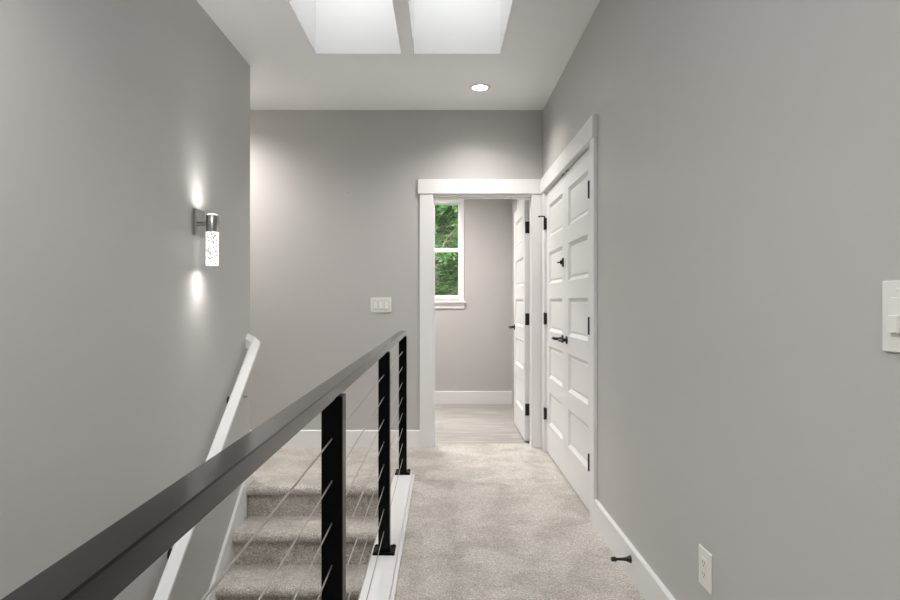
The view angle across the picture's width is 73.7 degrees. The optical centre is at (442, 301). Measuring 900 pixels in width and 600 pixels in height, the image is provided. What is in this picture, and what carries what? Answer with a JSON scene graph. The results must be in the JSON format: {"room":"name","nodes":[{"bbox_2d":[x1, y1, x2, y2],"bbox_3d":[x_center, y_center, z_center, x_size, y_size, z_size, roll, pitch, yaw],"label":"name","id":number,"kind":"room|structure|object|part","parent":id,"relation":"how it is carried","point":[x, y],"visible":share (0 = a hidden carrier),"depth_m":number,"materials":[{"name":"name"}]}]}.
{"room":"upstairs hallway","nodes":[
{"label":"upstairs hallway","id":0,"kind":"room"},
{"bbox_2d":[0,0,249,599],"bbox_3d":[-1.335,1.210,0.623,0.120,5.540,6.686,0,0,0],"label":"wall","id":1,"kind":"structure","parent":0,"point":[123,353],"depth_m":2.33,"materials":[{"name":"grey paint"}]},
{"bbox_2d":[193,208,218,265],"bbox_3d":[-1.220,-0.333,3.113,0.110,0.290,0.116,0,0,0],"label":"wall sconce","id":2,"kind":"object","parent":1,"relation":"attached to","point":[212,220],"visible":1,"depth_m":3.09,"materials":[{"name":"white glass"}]},
{"bbox_3d":[-1.266,-0.410,3.113,0.018,0.136,0.116,0,0,0],"label":"plate","id":3,"kind":"part","parent":2,"relation":"part of","materials":[{"name":"silver metal"}]},
{"bbox_2d":[153,333,259,599],"bbox_3d":[-1.234,1.488,2.308,0.083,2.571,3.215,0,0,0],"label":"wall handrail","id":4,"kind":"object","parent":1,"relation":"attached to","point":[175,555],"visible":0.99,"depth_m":3.27,"materials":[{"name":"white paint"}]},
{"bbox_2d":[250,110,542,429],"bbox_3d":[-1.194,-0.190,4.938,4.013,2.740,0.120,0,0,0],"label":"wall","id":5,"kind":"structure","parent":0,"point":[320,252],"depth_m":4.88,"materials":[{"name":"grey paint"}]},
{"bbox_2d":[250,430,419,447],"bbox_3d":[-1.694,1.110,4.870,3.012,0.140,0.016,0,0,0],"label":"baseboard","id":6,"kind":"structure","parent":5,"relation":"attached to","point":[303,438],"depth_m":4.86,"materials":[{"name":"white paint"}]},
{"bbox_2d":[371,298,390,311],"bbox_3d":[-0.504,0.024,4.872,0.166,0.121,0.012,0,0,0],"label":"light switch","id":7,"kind":"object","parent":5,"relation":"attached to","point":[377,304],"visible":1,"depth_m":4.87,"materials":[{"name":"white plastic"}]},
{"bbox_2d":[373,301,376,308],"bbox_3d":[-0.550,0.024,4.869,0.032,0.064,0.006,0,0,0],"label":"rocker switch","id":8,"kind":"object","parent":7,"relation":"attached to","point":[374,302],"depth_m":4.87,"materials":[{"name":"white plastic"}]},
{"bbox_2d":[379,301,382,308],"bbox_3d":[-0.504,0.024,4.869,0.032,0.064,0.006,0,0,0],"label":"rocker switch","id":9,"kind":"object","parent":7,"relation":"attached to","point":[380,302],"depth_m":4.87,"materials":[{"name":"white plastic"}]},
{"bbox_2d":[385,301,388,308],"bbox_3d":[-0.458,0.024,4.869,0.032,0.064,0.006,0,0,0],"label":"rocker switch","id":10,"kind":"object","parent":7,"relation":"attached to","point":[386,302],"depth_m":4.87,"materials":[{"name":"white plastic"}]},
{"bbox_2d":[508,200,528,440],"bbox_3d":[0.679,0.154,5.417,0.105,2.024,0.779,0,0,-1],"label":"door","id":11,"kind":"structure","parent":5,"relation":"in","point":[521,215],"depth_m":5.27,"materials":[{"name":"white paint"}]},
{"bbox_2d":[197,0,599,109],"bbox_3d":[-1.133,-1.610,2.190,4.133,0.100,9.820,0,0,0],"label":"ceiling","id":12,"kind":"structure","parent":0,"point":[541,36],"depth_m":3.97,"materials":[{"name":"white paint"}]},
{"bbox_2d":[288,0,401,53],"bbox_3d":[-0.531,-1.895,2.387,0.602,0.669,2.834,0,0,0],"label":"window","id":13,"kind":"structure","parent":12,"relation":"attached to","point":[330,26],"depth_m":3.77,"materials":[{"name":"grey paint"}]},
{"bbox_2d":[408,0,512,53],"bbox_3d":[0.090,-1.895,2.387,0.606,0.669,2.834,0,0,0],"label":"window","id":14,"kind":"structure","parent":12,"relation":"attached to","point":[437,26],"depth_m":3.77,"materials":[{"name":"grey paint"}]},
{"bbox_2d":[469,84,490,91],"bbox_3d":[0.269,-1.556,4.364,0.160,0.006,0.160,0,0,0],"label":"recessed light","id":15,"kind":"object","parent":12,"relation":"in","point":[475,87],"visible":1,"depth_m":4.35,"materials":[{"name":"white plastic"}]},
{"bbox_2d":[247,404,643,599],"bbox_3d":[-1.133,1.305,2.190,4.133,0.250,9.820,0,0,0],"label":"floor","id":16,"kind":"structure","parent":0,"point":[485,521],"depth_m":3.35,"materials":[{"name":"beige carpet"}]},
{"bbox_2d":[359,471,414,599],"bbox_3d":[-0.260,1.282,0.738,0.135,0.276,6.675,0,0,0],"label":"curb","id":17,"kind":"object","parent":16,"relation":"on","point":[383,586],"visible":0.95,"depth_m":2.70,"materials":[{"name":"white paint"}]},
{"bbox_2d":[1,331,410,599],"bbox_3d":[-0.269,0.669,0.733,0.100,0.950,6.665,0,0,0],"label":"cable railing","id":18,"kind":"object","parent":17,"relation":"on","point":[101,568],"visible":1,"depth_m":0.86,"materials":[{"name":"black metal"}]},
{"bbox_3d":[-0.269,0.682,1.475,0.052,0.908,0.052,0,0,0],"label":"post","id":19,"kind":"part","parent":18,"relation":"part of","materials":[{"name":"black metal"}]},
{"bbox_3d":[-0.269,1.136,2.755,0.100,0.015,0.100,0,0,0],"label":"plate","id":20,"kind":"part","parent":18,"relation":"part of","materials":[{"name":"black metal"}]},
{"bbox_3d":[-0.269,0.682,2.755,0.052,0.908,0.052,0,0,0],"label":"post","id":21,"kind":"part","parent":18,"relation":"part of","materials":[{"name":"black metal"}]},
{"bbox_3d":[-0.269,0.682,4.015,0.052,0.908,0.052,0,0,0],"label":"post","id":22,"kind":"part","parent":18,"relation":"part of","materials":[{"name":"black metal"}]},
{"bbox_3d":[-0.269,1.136,4.015,0.100,0.015,0.100,0,0,0],"label":"plate","id":23,"kind":"part","parent":18,"relation":"part of","materials":[{"name":"black metal"}]},
{"bbox_2d":[435,199,511,390],"bbox_3d":[-0.344,-0.190,7.040,2.553,2.740,0.120,0,0,0],"label":"wall","id":24,"kind":"structure","parent":0,"point":[473,342],"depth_m":6.98,"materials":[{"name":"grey paint"}]},
{"bbox_2d":[435,199,465,307],"bbox_3d":[-0.261,-0.559,6.995,1.048,1.269,0.120,0,0,0],"label":"window","id":25,"kind":"structure","parent":24,"relation":"in","point":[460,202],"depth_m":6.96,"materials":[{"name":"white paint"}]},
{"bbox_3d":[-0.261,-0.886,7.040,0.938,0.568,0.030,0,0,0],"label":"sash","id":26,"kind":"part","parent":25,"relation":"part of","materials":[{"name":"glass"}]},
{"bbox_3d":[-0.261,-0.331,7.007,0.938,0.582,0.030,0,0,0],"label":"sash","id":27,"kind":"part","parent":25,"relation":"part of","materials":[{"name":"white paint"}]},
{"bbox_3d":[-0.261,0.033,6.963,1.048,0.085,0.057,0,0,0],"label":"sill","id":28,"kind":"part","parent":25,"relation":"part of","materials":[{"name":"white paint"}]},
{"bbox_2d":[435,391,511,403],"bbox_3d":[-0.350,1.110,6.972,2.300,0.148,0.016,0,0,0],"label":"baseboard","id":29,"kind":"structure","parent":24,"relation":"attached to","point":[441,397],"depth_m":6.96,"materials":[{"name":"white paint"}]},
{"bbox_2d":[512,199,516,405],"bbox_3d":[-0.350,-0.190,5.989,2.540,2.740,1.982,0,0,0],"label":"wall","id":30,"kind":"structure","parent":0,"point":[514,201],"depth_m":6.81,"materials":[{"name":"grey paint"}]},
{"bbox_2d":[517,199,528,208],"bbox_3d":[0.790,-0.030,5.915,0.020,2.420,0.830,0,0,0],"label":"door frame","id":31,"kind":"structure","parent":30,"relation":"attached to","point":[519,201],"depth_m":6.18,"materials":[{"name":"white paint"}]},
{"bbox_2d":[543,0,899,599],"bbox_3d":[0.873,-0.190,1.139,0.120,2.740,7.718,0,0,0],"label":"wall","id":32,"kind":"structure","parent":0,"point":[748,151],"depth_m":1.61,"materials":[{"name":"grey paint"}]},
{"bbox_2d":[418,114,597,524],"bbox_3d":[0.365,0.093,4.078,1.136,2.174,1.848,0,0,0],"label":"door frame","id":33,"kind":"structure","parent":32,"relation":"attached to","point":[427,188],"depth_m":4.86,"materials":[{"name":"white paint"}]},
{"bbox_2d":[538,174,564,475],"bbox_3d":[0.797,0.150,4.368,0.107,2.035,0.722,0,0,0],"label":"door","id":34,"kind":"structure","parent":32,"relation":"in","point":[554,223],"depth_m":4.37,"materials":[{"name":"white paint"}]},
{"bbox_2d":[558,148,589,511],"bbox_3d":[0.801,0.150,3.637,0.100,2.035,0.734,0,0,0],"label":"door","id":35,"kind":"structure","parent":32,"relation":"in","point":[577,178],"depth_m":3.66,"materials":[{"name":"white paint"}]},
{"bbox_2d":[611,555,631,562],"bbox_3d":[0.755,1.092,2.548,0.084,0.033,0.033,0,0,0],"label":"door stop","id":36,"kind":"object","parent":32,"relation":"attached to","point":[628,558],"visible":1,"depth_m":2.54,"materials":[{"name":"black metal"}]},
{"bbox_2d":[594,499,675,599],"bbox_3d":[0.805,1.110,0.283,0.016,0.140,5.766,0,0,0],"label":"baseboard","id":37,"kind":"structure","parent":32,"relation":"attached to","point":[648,584],"depth_m":2.55,"materials":[{"name":"white paint"}]},
{"bbox_2d":[699,544,711,594],"bbox_3d":[0.808,0.824,1.853,0.009,0.121,0.086,0,0,0],"label":"wall outlet","id":38,"kind":"object","parent":32,"relation":"attached to","point":[705,558],"visible":1,"depth_m":1.84,"materials":[{"name":"white plastic"}]},
{"bbox_2d":[701,556,706,581],"bbox_3d":[0.806,0.824,1.853,0.003,0.067,0.033,0,0,0],"label":"receptacle","id":39,"kind":"object","parent":38,"relation":"attached to","point":[703,558],"depth_m":1.85,"materials":[{"name":"white plastic"}]},
{"bbox_2d":[883,280,899,352],"bbox_3d":[0.805,0.025,1.043,0.015,0.128,0.118,0,0,0],"label":"light switch","id":40,"kind":"object","parent":32,"relation":"attached to","point":[891,289],"visible":1,"depth_m":1.07,"materials":[{"name":"white plastic"}]},
{"bbox_3d":[-0.231,4.055,0.740,2.328,0.150,6.920,0,0,0],"label":"floor","id":41,"kind":"structure","parent":0,"visible":0},
{"bbox_2d":[206,479,377,599],"bbox_3d":[-0.801,2.613,2.190,0.946,3.007,3.440,0,0,0],"label":"staircase","id":42,"kind":"structure","parent":41,"relation":"on","point":[247,578],"depth_m":3.61,"materials":[{"name":"beige carpet"}]},
{"bbox_3d":[-2.357,-0.190,4.422,1.925,2.740,1.152,0,0,0],"label":"wall","id":43,"kind":"structure","parent":0,"visible":0},
{"bbox_2d":[247,473,253,485],"bbox_3d":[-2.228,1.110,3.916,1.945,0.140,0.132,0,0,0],"label":"baseboard","id":44,"kind":"structure","parent":43,"relation":"attached to","point":[250,479],"depth_m":3.91,"materials":[{"name":"white paint"}]},
{"label":"outside","id":45,"kind":"structure","parent":0,"visible":0},
{"bbox_3d":[0.000,-9.120,33.700,80.000,27.400,52.600,0,0,0],"label":"ground","id":46,"kind":"structure","parent":45,"visible":0},
{"bbox_2d":[435,205,457,294],"bbox_3d":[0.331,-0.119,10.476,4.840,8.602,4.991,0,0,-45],"label":"evergreen tree","id":47,"kind":"object","parent":46,"relation":"on","point":[446,241],"visible":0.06,"depth_m":9.79,"materials":[{"name":"green plant"}]}
]}

